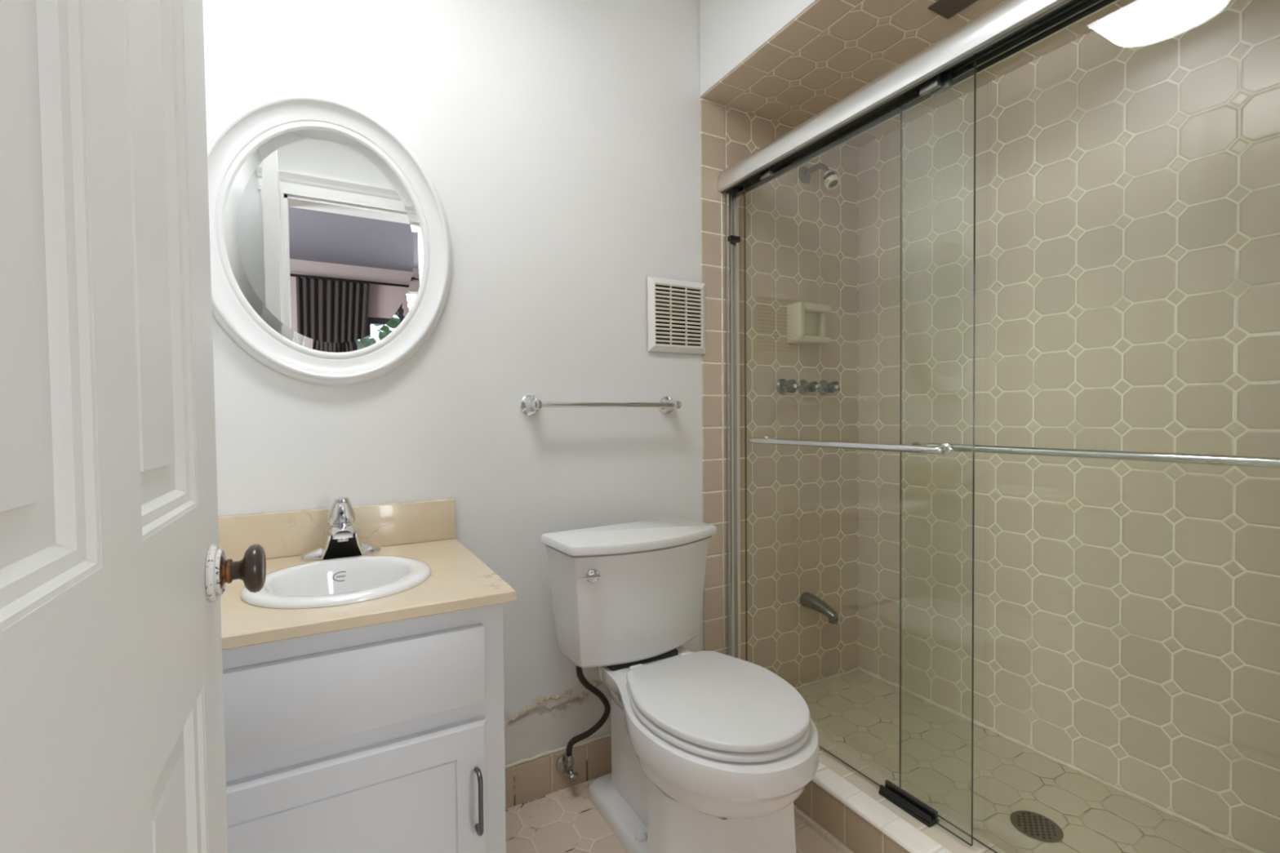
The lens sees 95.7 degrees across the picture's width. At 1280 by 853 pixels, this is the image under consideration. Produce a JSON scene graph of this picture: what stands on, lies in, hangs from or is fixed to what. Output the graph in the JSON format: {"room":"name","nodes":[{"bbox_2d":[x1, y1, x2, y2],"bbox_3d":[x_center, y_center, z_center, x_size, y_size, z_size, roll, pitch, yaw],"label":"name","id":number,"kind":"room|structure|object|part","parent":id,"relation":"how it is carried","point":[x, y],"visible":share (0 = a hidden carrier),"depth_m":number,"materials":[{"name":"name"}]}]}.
{"room":"bathroom","nodes":[
{"label":"bathroom","id":0,"kind":"room"},
{"bbox_2d":[202,0,858,764],"bbox_3d":[-0.112,-0.208,1.742,2.314,2.460,0.107,-1,1,-29],"label":"wall","id":1,"kind":"structure","parent":0,"point":[557,141],"depth_m":1.64,"materials":[{"name":"white paint"}]},
{"bbox_2d":[206,93,452,385],"bbox_3d":[-0.710,-0.425,1.331,0.543,0.661,0.035,-1,1,-29],"label":"oval mirror","id":2,"kind":"object","parent":1,"relation":"attached to","point":[331,250],"visible":0.9,"depth_m":1.33,"materials":[{"name":"white mirror"}]},
{"bbox_2d":[224,129,423,352],"bbox_3d":[-0.714,-0.426,1.340,0.417,0.521,0.005,-1,1,-29],"label":"mirror glass","id":3,"kind":"object","parent":2,"relation":"attached to","point":[324,228],"depth_m":1.33,"materials":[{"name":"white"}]},
{"bbox_2d":[217,498,455,561],"bbox_3d":[-0.721,0.239,1.340,0.567,0.100,0.020,-1,1,-29],"label":"backsplash","id":4,"kind":"structure","parent":1,"relation":"attached to","point":[282,534],"depth_m":1.32,"materials":[{"name":"beige stone"}]},
{"bbox_2d":[505,732,611,808],"bbox_3d":[-0.136,0.964,1.689,0.790,0.118,0.014,-1,1,-29],"label":"baseboard","id":5,"kind":"structure","parent":1,"relation":"attached to","point":[526,780],"depth_m":1.62,"materials":[{"name":"tile"}]},
{"bbox_2d":[555,753,579,781],"bbox_3d":[-0.196,0.952,1.608,0.053,0.053,0.068,-1,1,-29],"label":"shutoff valve","id":6,"kind":"object","parent":1,"relation":"attached to","point":[562,766],"visible":0.94,"depth_m":1.61,"materials":[{"name":"silver metal"}]},
{"bbox_3d":[-0.183,0.958,1.591,0.031,0.019,0.025,-1,1,-29],"label":"valve handle","id":7,"kind":"part","parent":6,"relation":"part of","materials":[{"name":"silver metal"}]},
{"bbox_2d":[565,664,610,761],"bbox_3d":[-0.136,0.764,1.591,0.125,0.324,0.102,-1,1,-29],"label":"supply hose","id":8,"kind":"object","parent":6,"relation":"attached to","point":[583,680],"visible":0.9,"depth_m":1.60,"materials":[{"name":"black rubber"}]},
{"bbox_2d":[520,395,681,415],"bbox_3d":[-0.092,-0.062,1.661,0.495,0.055,0.073,-1,1,-29],"label":"towel bar","id":9,"kind":"object","parent":1,"relation":"attached to","point":[530,405],"visible":1,"depth_m":1.61,"materials":[{"name":"silver metal"}]},
{"bbox_3d":[-0.284,-0.058,1.554,0.055,0.055,0.073,-1,1,-29],"label":"post","id":10,"kind":"part","parent":9,"relation":"part of","materials":[{"name":"silver metal"}]},
{"bbox_3d":[-0.082,-0.061,1.643,0.440,0.015,0.015,-1,1,-29],"label":"rod","id":11,"kind":"part","parent":9,"relation":"part of","materials":[{"name":"silver metal"}]},
{"bbox_3d":[0.100,-0.066,1.769,0.055,0.055,0.073,-1,1,-29],"label":"post","id":12,"kind":"part","parent":9,"relation":"part of","materials":[{"name":"silver metal"}]},
{"bbox_2d":[647,275,705,354],"bbox_3d":[0.119,-0.343,1.803,0.212,0.226,0.012,-1,1,-29],"label":"air vent","id":13,"kind":"object","parent":1,"relation":"in","point":[676,308],"visible":1,"depth_m":1.80,"materials":[{"name":"white plastic"}]},
{"bbox_2d":[776,378,799,395],"bbox_3d":[0.514,-0.138,1.999,0.057,0.057,0.064,-1,1,-29],"label":"tap","id":14,"kind":"object","parent":1,"relation":"attached to","point":[783,386],"visible":1,"depth_m":2.00,"materials":[{"name":"silver metal"}]},
{"bbox_2d":[797,379,819,395],"bbox_3d":[0.602,-0.140,2.048,0.057,0.057,0.064,-1,1,-29],"label":"tap","id":15,"kind":"object","parent":1,"relation":"attached to","point":[804,388],"visible":0.99,"depth_m":2.06,"materials":[{"name":"silver metal"}]},
{"bbox_2d":[786,302,831,345],"bbox_3d":[0.599,-0.362,2.044,0.157,0.136,0.063,-1,1,-29],"label":"soap dish","id":16,"kind":"object","parent":1,"relation":"attached to","point":[806,322],"visible":1,"depth_m":2.02,"materials":[{"name":"beige ceramic"}]},
{"bbox_2d":[800,591,838,624],"bbox_3d":[0.632,0.636,2.033,0.054,0.073,0.142,-1,1,-29],"label":"tub spout","id":17,"kind":"object","parent":1,"relation":"attached to","point":[808,600],"visible":1,"depth_m":2.02,"materials":[{"name":"silver metal"}]},
{"bbox_2d":[828,617,838,624],"bbox_3d":[0.661,0.661,1.981,0.025,0.024,0.024,-1,1,-29],"label":"outlet","id":18,"kind":"object","parent":17,"relation":"attached to","point":[832,620],"depth_m":1.97,"materials":[{"name":"silver metal"}]},
{"bbox_2d":[798,163,840,190],"bbox_3d":[0.622,-0.864,1.996,0.064,0.121,0.155,-1,1,-29],"label":"sprayer","id":19,"kind":"object","parent":1,"relation":"attached to","point":[832,180],"visible":1,"depth_m":1.97,"materials":[{"name":"silver metal"}]},
{"bbox_3d":[0.616,-0.881,2.009,0.020,0.059,0.113,-1,1,-29],"label":"shower arm","id":20,"kind":"part","parent":19,"relation":"part of","materials":[{"name":"silver metal"}]},
{"bbox_2d":[817,380,839,395],"bbox_3d":[0.688,-0.142,2.097,0.057,0.057,0.064,-1,1,-29],"label":"tap","id":21,"kind":"object","parent":1,"relation":"attached to","point":[825,388],"visible":0.99,"depth_m":2.10,"materials":[{"name":"silver metal"}]},
{"bbox_2d":[717,0,1119,827],"bbox_3d":[0.663,0.031,1.278,0.110,1.718,1.477,-1,1,-29],"label":"shower door frame","id":22,"kind":"object","parent":1,"relation":"attached to","point":[877,102],"visible":0.96,"depth_m":1.44,"materials":[{"name":"metal"}]},
{"bbox_3d":[0.658,-0.789,1.260,0.110,0.077,1.472,-1,1,-29],"label":"header rail","id":23,"kind":"part","parent":22,"relation":"part of","materials":[{"name":"metal"}]},
{"bbox_2d":[743,0,1279,852],"bbox_3d":[0.656,0.056,1.291,0.143,1.650,1.269,-1,1,-29],"label":"door","id":24,"kind":"structure","parent":22,"relation":"in","point":[946,79],"depth_m":1.23,"materials":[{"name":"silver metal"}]},
{"bbox_2d":[505,777,840,852],"bbox_3d":[0.002,1.069,0.860,1.408,0.060,1.610,-1,1,-29],"label":"floor","id":25,"kind":"structure","parent":0,"point":[579,828],"depth_m":1.48,"materials":[{"name":"tile"}]},
{"bbox_2d":[222,603,506,852],"bbox_3d":[-0.585,0.676,1.113,0.535,0.724,0.537,-1,1,-29],"label":"vanity cabinet","id":26,"kind":"object","parent":25,"relation":"on","point":[388,737],"visible":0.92,"depth_m":0.93,"materials":[{"name":"white paint"}]},
{"bbox_3d":[-0.475,0.419,0.910,0.457,0.133,0.018,-1,1,-29],"label":"drawer","id":27,"kind":"part","parent":26,"relation":"part of","materials":[{"name":"white paint"}]},
{"bbox_3d":[-0.471,0.738,0.917,0.460,0.437,0.018,-1,1,-29],"label":"cabinet door","id":28,"kind":"part","parent":26,"relation":"part of","materials":[{"name":"white paint"}]},
{"bbox_2d":[217,498,516,650],"bbox_3d":[-0.597,0.253,1.122,0.570,0.120,0.522,-1,1,-29],"label":"countertop","id":29,"kind":"structure","parent":26,"relation":"on","point":[424,531],"depth_m":1.22,"materials":[{"name":"beige stone"}]},
{"bbox_2d":[240,555,431,608],"bbox_3d":[-0.565,0.357,1.101,0.319,0.152,0.321,-1,1,-29],"label":"sink","id":30,"kind":"object","parent":29,"relation":"in","point":[348,580],"visible":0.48,"depth_m":1.16,"materials":[{"name":"white ceramic"}]},
{"bbox_2d":[301,497,380,560],"bbox_3d":[-0.657,0.224,1.277,0.160,0.132,0.116,-1,1,-29],"label":"sink faucet","id":31,"kind":"object","parent":29,"relation":"on","point":[342,539],"visible":1,"depth_m":1.27,"materials":[{"name":"silver metal"}]},
{"bbox_3d":[-0.671,0.276,1.304,0.160,0.028,0.056,-1,1,-29],"label":"plate","id":32,"kind":"part","parent":31,"relation":"part of","materials":[{"name":"silver metal"}]},
{"bbox_3d":[-0.669,0.188,1.297,0.058,0.061,0.064,-1,1,-29],"label":"faucet handle","id":33,"kind":"part","parent":31,"relation":"part of","materials":[{"name":"silver metal"}]},
{"bbox_3d":[-0.655,0.248,1.275,0.062,0.071,0.110,-1,1,-29],"label":"spout","id":34,"kind":"part","parent":31,"relation":"part of","materials":[{"name":"silver metal"}]},
{"bbox_3d":[-0.277,0.647,0.996,0.008,0.114,0.033,-1,1,-29],"label":"door pull","id":35,"kind":"part","parent":26,"relation":"part of","materials":[{"name":"silver metal"}]},
{"bbox_2d":[513,782,587,817],"bbox_3d":[-0.235,1.024,1.581,0.207,0.006,0.078,-1,1,-29],"label":"crumbs","id":36,"kind":"object","parent":25,"relation":"on","point":[575,785],"visible":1,"depth_m":1.60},
{"bbox_2d":[540,516,819,852],"bbox_3d":[0.103,0.656,1.369,0.468,0.744,0.709,-1,1,-29],"label":"toilet","id":37,"kind":"object","parent":25,"relation":"on","point":[713,752],"visible":1,"depth_m":1.34,"materials":[{"name":"white ceramic"}]},
{"bbox_3d":[-0.124,0.363,1.389,0.059,0.011,0.011,-1,1,-32],"label":"lever arm","id":38,"kind":"part","parent":37,"relation":"part of","materials":[{"name":"silver metal"}]},
{"bbox_3d":[-0.113,0.364,1.414,0.035,0.035,0.024,-1,1,-29],"label":"flush lever","id":39,"kind":"part","parent":37,"relation":"part of","materials":[{"name":"silver metal"}]},
{"bbox_3d":[-0.006,0.456,1.561,0.440,0.289,0.219,-1,1,-33],"label":"tank","id":40,"kind":"part","parent":37,"relation":"part of","materials":[{"name":"white ceramic"}]},
{"bbox_3d":[-0.006,0.295,1.555,0.458,0.029,0.238,-1,1,-33],"label":"tank lid","id":41,"kind":"part","parent":37,"relation":"part of","materials":[{"name":"white ceramic"}]},
{"bbox_3d":[0.129,0.823,1.347,0.374,0.410,0.640,-1,1,-29],"label":"bowl","id":42,"kind":"part","parent":37,"relation":"part of","materials":[{"name":"white ceramic"}]},
{"bbox_3d":[0.172,0.588,1.263,0.349,0.015,0.411,-1,1,-29],"label":"seat lid","id":43,"kind":"part","parent":37,"relation":"part of","materials":[{"name":"white plastic"}]},
{"bbox_3d":[0.172,0.608,1.263,0.350,0.012,0.412,-1,1,-29],"label":"seat","id":44,"kind":"part","parent":37,"relation":"part of","materials":[{"name":"white plastic"}]},
{"bbox_2d":[793,733,1007,852],"bbox_3d":[0.640,0.958,1.278,0.166,0.135,1.476,-1,1,-29],"label":"curb","id":45,"kind":"object","parent":25,"relation":"on","point":[842,806],"visible":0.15,"depth_m":1.38,"materials":[{"name":"tile"}]},
{"bbox_2d":[699,0,816,96],"bbox_3d":[0.566,-1.237,1.203,0.033,0.392,1.480,-1,1,-29],"label":"wall","id":46,"kind":"structure","parent":0,"point":[731,31],"depth_m":1.69,"materials":[{"name":"white paint"}]},
{"bbox_2d":[702,0,1153,146],"bbox_3d":[0.873,-1.057,1.376,0.726,0.030,1.476,-1,1,-29],"label":"ceiling","id":47,"kind":"structure","parent":0,"point":[833,49],"depth_m":1.62,"materials":[{"name":"tile"}]},
{"bbox_2d":[928,0,977,19],"bbox_3d":[0.772,-1.038,1.421,0.080,0.008,0.088,-1,1,-29],"label":"plate","id":48,"kind":"object","parent":47,"relation":"attached to","point":[947,9],"visible":1,"depth_m":1.43,"materials":[{"name":"grey metal"}]},
{"bbox_2d":[796,669,1253,852],"bbox_3d":[0.938,1.014,1.445,0.614,0.131,1.476,-1,1,-29],"label":"floor","id":49,"kind":"structure","parent":0,"point":[858,711],"depth_m":1.56,"materials":[{"name":"tile"}]},
{"bbox_2d":[794,666,1265,852],"bbox_3d":[0.953,0.946,1.471,0.569,0.017,1.450,-1,1,-29],"label":"caulk","id":50,"kind":"structure","parent":49,"relation":"on","point":[1162,808],"depth_m":1.61,"materials":[{"name":"white"}]},
{"bbox_2d":[1009,810,1063,842],"bbox_3d":[0.942,0.949,1.376,0.105,0.003,0.105,-1,1,-29],"label":"floor drain","id":51,"kind":"object","parent":49,"relation":"on","point":[1034,825],"visible":1,"depth_m":1.37,"materials":[{"name":"metal"}]},
{"bbox_2d":[858,0,1279,852],"bbox_3d":[1.239,-0.216,1.596,0.100,2.460,1.680,-1,1,-29],"label":"wall","id":52,"kind":"structure","parent":0,"point":[1126,613],"depth_m":1.55,"materials":[{"name":"tile"}]},
{"bbox_3d":[0.347,-0.180,0.180,1.388,2.460,0.120,-1,1,-29],"label":"wall","id":53,"kind":"structure","parent":0,"visible":0},
{"bbox_2d":[0,0,266,852],"bbox_3d":[-0.292,0.036,0.312,0.094,2.008,0.709,-1,1,-28],"label":"door","id":54,"kind":"structure","parent":53,"relation":"in","point":[115,571],"depth_m":0.32,"materials":[{"name":"white paint"}]},
{"bbox_3d":[-0.256,-0.384,0.180,0.053,0.924,0.255,-1,1,-29],"label":"panel","id":55,"kind":"part","parent":54,"relation":"part of","materials":[{"name":"white paint"}]},
{"bbox_3d":[-0.390,-0.388,0.435,0.047,0.924,0.174,-1,1,-28],"label":"panel","id":56,"kind":"part","parent":54,"relation":"part of","materials":[{"name":"white paint"}]},
{"bbox_3d":[-0.379,0.515,0.456,0.044,0.549,0.174,-1,1,-28],"label":"panel","id":57,"kind":"part","parent":54,"relation":"part of","materials":[{"name":"white paint"}]},
{"bbox_3d":[-0.399,0.145,0.589,0.030,0.049,0.049,-1,1,-29],"label":"knob","id":58,"kind":"part","parent":54,"relation":"part of","materials":[{"name":"brown metal"}]}
]}

